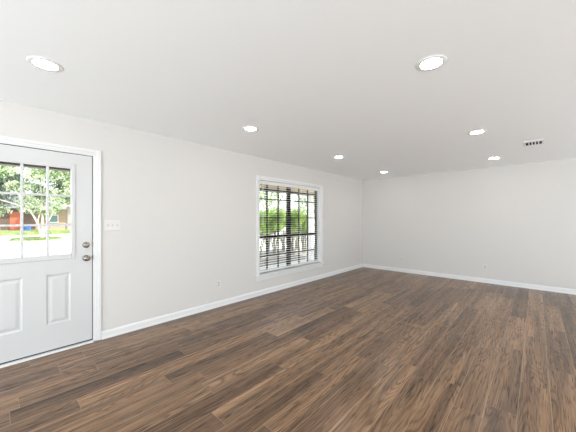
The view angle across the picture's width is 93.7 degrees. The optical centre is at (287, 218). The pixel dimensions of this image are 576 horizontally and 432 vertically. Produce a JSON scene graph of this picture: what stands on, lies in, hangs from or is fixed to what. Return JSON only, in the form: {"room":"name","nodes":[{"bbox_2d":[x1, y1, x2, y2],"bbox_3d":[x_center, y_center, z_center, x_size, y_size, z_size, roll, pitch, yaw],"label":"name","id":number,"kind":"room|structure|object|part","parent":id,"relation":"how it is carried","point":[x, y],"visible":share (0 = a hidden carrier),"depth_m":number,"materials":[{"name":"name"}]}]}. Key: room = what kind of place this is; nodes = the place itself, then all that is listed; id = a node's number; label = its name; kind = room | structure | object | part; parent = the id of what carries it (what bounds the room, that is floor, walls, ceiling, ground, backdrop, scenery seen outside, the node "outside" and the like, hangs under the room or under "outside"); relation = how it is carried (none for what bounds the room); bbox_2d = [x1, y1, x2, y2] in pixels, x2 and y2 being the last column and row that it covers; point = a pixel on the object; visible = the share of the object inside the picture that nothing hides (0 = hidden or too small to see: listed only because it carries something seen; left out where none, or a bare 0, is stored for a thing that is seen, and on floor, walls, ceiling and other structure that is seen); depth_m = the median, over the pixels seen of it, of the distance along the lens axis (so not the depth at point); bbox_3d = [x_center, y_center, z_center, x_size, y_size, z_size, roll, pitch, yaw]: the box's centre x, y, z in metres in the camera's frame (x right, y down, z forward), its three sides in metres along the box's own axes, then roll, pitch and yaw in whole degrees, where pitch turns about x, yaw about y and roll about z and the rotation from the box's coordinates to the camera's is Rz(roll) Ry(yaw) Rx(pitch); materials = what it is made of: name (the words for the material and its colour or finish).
{"room":"empty living room","nodes":[
{"label":"empty living room","id":0,"kind":"room"},
{"bbox_2d":[0,100,362,330],"bbox_3d":[-1.853,0.209,3.426,0.160,2.590,11.858,0,0,43],"label":"wall","id":1,"kind":"structure","parent":0,"point":[186,211],"depth_m":3.68,"materials":[{"name":"grey paint"}]},
{"bbox_2d":[0,143,92,367],"bbox_3d":[-2.510,0.347,2.681,0.260,2.074,0.927,0,0,43],"label":"door","id":2,"kind":"structure","parent":1,"relation":"in","point":[46,301],"depth_m":2.72,"materials":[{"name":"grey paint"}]},
{"bbox_3d":[-2.610,0.817,2.519,0.044,0.509,0.193,0,0,43],"label":"raised panel","id":3,"kind":"part","parent":2,"relation":"part of","materials":[{"name":"grey paint"}]},
{"bbox_3d":[-2.483,-0.080,2.651,0.056,0.993,0.621,0,0,43],"label":"glazing frame","id":4,"kind":"part","parent":2,"relation":"part of","materials":[{"name":"grey paint"}]},
{"bbox_3d":[-2.366,0.817,2.784,0.044,0.509,0.197,0,0,43],"label":"raised panel","id":5,"kind":"part","parent":2,"relation":"part of","materials":[{"name":"grey paint"}]},
{"bbox_3d":[-2.171,0.427,2.914,0.070,0.066,0.066,0,0,43],"label":"knob","id":6,"kind":"part","parent":2,"relation":"part of","materials":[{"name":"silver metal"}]},
{"bbox_2d":[0,135,100,340],"bbox_3d":[-2.518,0.298,2.688,0.178,2.112,1.074,0,0,43],"label":"trim","id":7,"kind":"structure","parent":1,"relation":"attached to","point":[96,154],"depth_m":2.99,"materials":[{"name":"white paint"}]},
{"bbox_2d":[104,220,120,230],"bbox_3d":[-2.020,0.076,3.111,0.018,0.120,0.166,0,0,43],"label":"switch plate","id":8,"kind":"object","parent":1,"relation":"attached to","point":[109,225],"visible":1,"depth_m":3.11,"materials":[{"name":"grey plastic"}]},
{"bbox_2d":[216,280,220,287],"bbox_3d":[-1.068,1.005,4.155,0.008,0.116,0.072,0,0,43],"label":"power outlet","id":9,"kind":"object","parent":1,"relation":"attached to","point":[218,282],"visible":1,"depth_m":4.15,"materials":[{"name":"grey plastic"}]},
{"bbox_2d":[101,264,362,339],"bbox_3d":[0.014,1.310,5.319,0.026,0.088,6.224,0,0,43],"label":"baseboard","id":10,"kind":"structure","parent":1,"relation":"attached to","point":[105,334],"depth_m":3.97,"materials":[{"name":"white paint"}]},
{"bbox_2d":[255,185,323,276],"bbox_3d":[0.073,0.165,5.488,0.195,1.703,2.030,0,0,43],"label":"window","id":11,"kind":"structure","parent":1,"relation":"in","point":[288,217],"depth_m":5.49,"materials":[{"name":"black metal"}]},
{"bbox_3d":[0.026,0.344,5.529,0.052,0.051,1.766,0,0,43],"label":"meeting rail","id":12,"kind":"part","parent":11,"relation":"part of","materials":[{"name":"black metal"}]},
{"bbox_2d":[260,180,318,272],"bbox_3d":[0.081,0.141,5.480,0.068,1.656,1.812,0,0,43],"label":"window blind","id":13,"kind":"object","parent":11,"relation":"attached to","point":[261,182],"visible":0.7,"depth_m":5.40,"materials":[{"name":"white plastic"}]},
{"bbox_3d":[0.076,0.956,5.485,0.050,0.027,1.808,0,0,43],"label":"rail","id":14,"kind":"part","parent":13,"relation":"part of","materials":[{"name":"white plastic"}]},
{"bbox_3d":[0.076,0.155,5.485,0.046,1.575,1.582,0,0,43],"label":"ladder cord","id":15,"kind":"part","parent":13,"relation":"part of","materials":[{"name":"white fabric"}]},
{"bbox_3d":[0.073,1.002,5.488,0.195,0.028,2.030,0,0,43],"label":"sill","id":16,"kind":"part","parent":11,"relation":"part of","materials":[{"name":"white paint"}]},
{"bbox_2d":[256,175,322,281],"bbox_3d":[0.085,0.171,5.476,0.118,1.857,2.000,0,0,43],"label":"trim","id":17,"kind":"structure","parent":1,"relation":"attached to","point":[258,178],"depth_m":5.33,"materials":[{"name":"white paint"}]},
{"bbox_2d":[0,0,575,179],"bbox_3d":[1.373,-1.161,0.461,8.922,0.150,11.858,0,0,43],"label":"ceiling","id":18,"kind":"structure","parent":0,"point":[319,81],"depth_m":2.05,"materials":[{"name":"white paint"}]},
{"bbox_2d":[26,56,63,71],"bbox_3d":[-1.704,-1.083,1.899,0.198,0.006,0.198,0,0,43],"label":"recessed light","id":19,"kind":"object","parent":18,"relation":"in","point":[46,64],"visible":1,"depth_m":1.89,"materials":[{"name":"white plastic"}]},
{"bbox_2d":[242,126,258,130],"bbox_3d":[-0.449,-1.083,3.251,0.198,0.006,0.198,0,0,43],"label":"recessed light","id":20,"kind":"object","parent":18,"relation":"in","point":[246,128],"visible":1,"depth_m":3.24,"materials":[{"name":"white plastic"}]},
{"bbox_2d":[415,55,447,70],"bbox_3d":[1.000,-1.083,1.886,0.198,0.006,0.198,0,0,43],"label":"recessed light","id":21,"kind":"object","parent":18,"relation":"in","point":[433,62],"visible":1,"depth_m":1.87,"materials":[{"name":"white plastic"}]},
{"bbox_2d":[468,129,486,134],"bbox_3d":[2.366,-1.083,3.380,0.198,0.006,0.198,0,0,43],"label":"recessed light","id":22,"kind":"object","parent":18,"relation":"in","point":[480,131],"visible":1,"depth_m":3.38,"materials":[{"name":"white plastic"}]},
{"bbox_2d":[524,139,543,146],"bbox_3d":[3.503,-1.081,3.849,0.210,0.009,0.310,0,0,43],"label":"ceiling vent","id":23,"kind":"object","parent":18,"relation":"in","point":[540,141],"visible":1,"depth_m":3.84,"materials":[{"name":"white"}]},
{"bbox_2d":[0,267,575,431],"bbox_3d":[1.373,1.414,0.461,8.602,0.120,11.538,0,0,43],"label":"floor","id":24,"kind":"structure","parent":0,"point":[363,349],"depth_m":2.46,"materials":[{"name":"brown wood"}]},
{"bbox_2d":[363,158,575,288],"bbox_3d":[5.390,0.209,4.714,8.762,2.590,0.160,0,0,43],"label":"wall","id":25,"kind":"structure","parent":0,"point":[516,220],"depth_m":5.78,"materials":[{"name":"grey paint"}]},
{"bbox_2d":[363,264,575,294],"bbox_3d":[5.268,1.310,4.700,8.602,0.088,0.026,0,0,43],"label":"baseboard","id":26,"kind":"structure","parent":25,"relation":"attached to","point":[483,280],"depth_m":5.75,"materials":[{"name":"white paint"}]},
{"label":"outside","id":27,"kind":"structure","parent":0,"visible":0},
{"bbox_2d":[0,227,306,258],"bbox_3d":[-19.901,1.654,52.239,180.000,0.300,230.000,0,0,43],"label":"ground","id":28,"kind":"structure","parent":27,"point":[8,249],"depth_m":14.63,"materials":[{"name":"concrete"}]},
{"bbox_2d":[8,238,63,241],"bbox_3d":[-18.203,1.484,19.596,4.098,0.040,2.938,0,0,43],"label":"curb","id":29,"kind":"object","parent":28,"relation":"on","point":[61,238],"depth_m":18.20,"materials":[{"name":"white concrete"}]},
{"bbox_2d":[10,236,61,240],"bbox_3d":[-18.176,1.375,19.535,3.639,0.182,2.706,0,0,43],"label":"grass tufts","id":30,"kind":"object","parent":29,"relation":"on","point":[28,238],"visible":0.8,"depth_m":18.83,"materials":[{"name":"green plant"}]},
{"bbox_2d":[0,226,275,235],"bbox_3d":[-35.319,1.479,52.826,56.500,0.050,90.000,0,0,43],"label":"lawn","id":31,"kind":"structure","parent":28,"relation":"on","point":[275,226],"depth_m":32.08,"materials":[{"name":"green plant"}]},
{"bbox_2d":[0,166,32,210],"bbox_3d":[-32.189,-2.446,29.570,5.995,7.917,5.631,0,0,11],"label":"tree","id":32,"kind":"object","parent":31,"relation":"on","point":[16,176],"visible":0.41,"depth_m":29.96,"materials":[{"name":"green plant"}]},
{"bbox_2d":[23,226,30,230],"bbox_3d":[-28.305,1.099,29.201,0.820,0.710,0.820,0,0,43],"label":"storage bin","id":33,"kind":"object","parent":31,"relation":"on","point":[26,228],"visible":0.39,"depth_m":28.97,"materials":[{"name":"blue plastic"}]},
{"bbox_2d":[0,195,66,229],"bbox_3d":[-37.702,-0.871,38.040,8.400,4.750,24.200,0,0,43],"label":"house","id":34,"kind":"structure","parent":31,"relation":"on","point":[14,218],"depth_m":36.19,"materials":[{"name":"brown brick"}]},
{"bbox_3d":[-35.475,0.279,35.246,0.060,2.350,1.200,0,0,43],"label":"house door","id":35,"kind":"part","parent":34,"relation":"part of","materials":[{"name":"orange paint"}]},
{"bbox_2d":[0,165,69,238],"bbox_3d":[-17.266,-1.306,18.889,4.796,5.610,6.112,0,0,43],"label":"forked tree","id":36,"kind":"object","parent":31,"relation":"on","point":[36,188],"visible":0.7,"depth_m":18.60,"materials":[{"name":"green plant"}]},
{"bbox_2d":[0,229,69,235],"bbox_3d":[-24.306,1.300,27.771,6.343,0.312,10.078,0,0,43],"label":"grass tufts","id":37,"kind":"object","parent":31,"relation":"on","point":[15,232],"visible":0.4,"depth_m":25.80,"materials":[{"name":"green plant"}]},
{"bbox_2d":[40,171,69,229],"bbox_3d":[-28.050,-3.284,33.875,6.364,9.589,5.078,0,0,43],"label":"tree","id":38,"kind":"object","parent":31,"relation":"on","point":[59,186],"visible":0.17,"depth_m":33.45,"materials":[{"name":"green plant"}]},
{"bbox_2d":[260,191,294,233],"bbox_3d":[-2.168,-2.076,26.463,5.646,7.168,6.573,0,0,3],"label":"tree","id":39,"kind":"object","parent":28,"relation":"on","point":[263,193],"visible":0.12,"depth_m":26.15,"materials":[{"name":"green plant"}]},
{"bbox_2d":[260,246,306,266],"bbox_3d":[0.515,1.489,11.682,3.350,0.030,8.100,0,0,43],"label":"planting bed","id":40,"kind":"object","parent":28,"relation":"on","point":[269,253],"visible":0.04,"depth_m":10.27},
{"bbox_2d":[260,211,271,258],"bbox_3d":[-1.062,0.559,9.931,0.930,1.854,0.890,0,0,43],"label":"leafy shrub","id":41,"kind":"object","parent":40,"relation":"on","point":[262,214],"visible":0.38,"depth_m":9.82,"materials":[{"name":"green plant"}]},
{"bbox_2d":[260,210,272,252],"bbox_3d":[-0.865,0.538,11.602,0.931,1.896,0.814,0,0,1],"label":"leafy shrub","id":42,"kind":"object","parent":40,"relation":"on","point":[263,210],"visible":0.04,"depth_m":11.56,"materials":[{"name":"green plant"}]},
{"bbox_2d":[265,207,285,256],"bbox_3d":[-0.478,0.494,10.596,0.847,1.984,0.972,0,0,43],"label":"leafy shrub","id":43,"kind":"object","parent":40,"relation":"on","point":[273,222],"visible":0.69,"depth_m":10.49,"materials":[{"name":"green plant"}]},
{"bbox_2d":[279,210,292,250],"bbox_3d":[-0.192,0.554,12.300,0.863,1.865,0.824,0,0,-3],"label":"leafy shrub","id":44,"kind":"object","parent":40,"relation":"on","point":[282,239],"visible":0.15,"depth_m":12.25,"materials":[{"name":"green plant"}]},
{"bbox_2d":[285,207,303,253],"bbox_3d":[0.233,0.509,11.199,0.892,1.954,0.909,0,0,43],"label":"leafy shrub","id":45,"kind":"object","parent":40,"relation":"on","point":[293,214],"visible":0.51,"depth_m":11.14,"materials":[{"name":"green plant"}]},
{"bbox_2d":[297,208,306,250],"bbox_3d":[0.701,0.493,11.851,0.842,1.986,0.936,0,0,43],"label":"leafy shrub","id":46,"kind":"object","parent":40,"relation":"on","point":[304,225],"visible":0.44,"depth_m":11.73,"materials":[{"name":"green plant"}]},
{"bbox_2d":[260,260,308,270],"bbox_3d":[-1.777,1.446,5.096,1.986,0.115,12.100,0,0,43],"label":"porch slab","id":47,"kind":"object","parent":28,"relation":"on","point":[302,261],"depth_m":8.02,"materials":[{"name":"concrete"}]},
{"bbox_2d":[306,196,313,260],"bbox_3d":[0.735,0.316,8.913,0.220,2.147,0.220,0,0,43],"label":"porch post","id":48,"kind":"object","parent":47,"relation":"on","point":[310,205],"visible":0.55,"depth_m":8.83,"materials":[{"name":"white wood"}]},
{"bbox_2d":[0,161,313,195],"bbox_3d":[-2.013,-0.882,5.924,0.150,0.248,13.000,0,0,43],"label":"beam","id":49,"kind":"structure","parent":48,"relation":"on","point":[272,188],"depth_m":4.25,"materials":[{"name":"beige"}]},
{"bbox_2d":[293,195,306,211],"bbox_3d":[2.857,-2.220,32.021,6.371,7.456,5.922,0,0,43],"label":"tree","id":50,"kind":"object","parent":28,"relation":"on","point":[305,198],"visible":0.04,"depth_m":32.10,"materials":[{"name":"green plant"}]}
]}

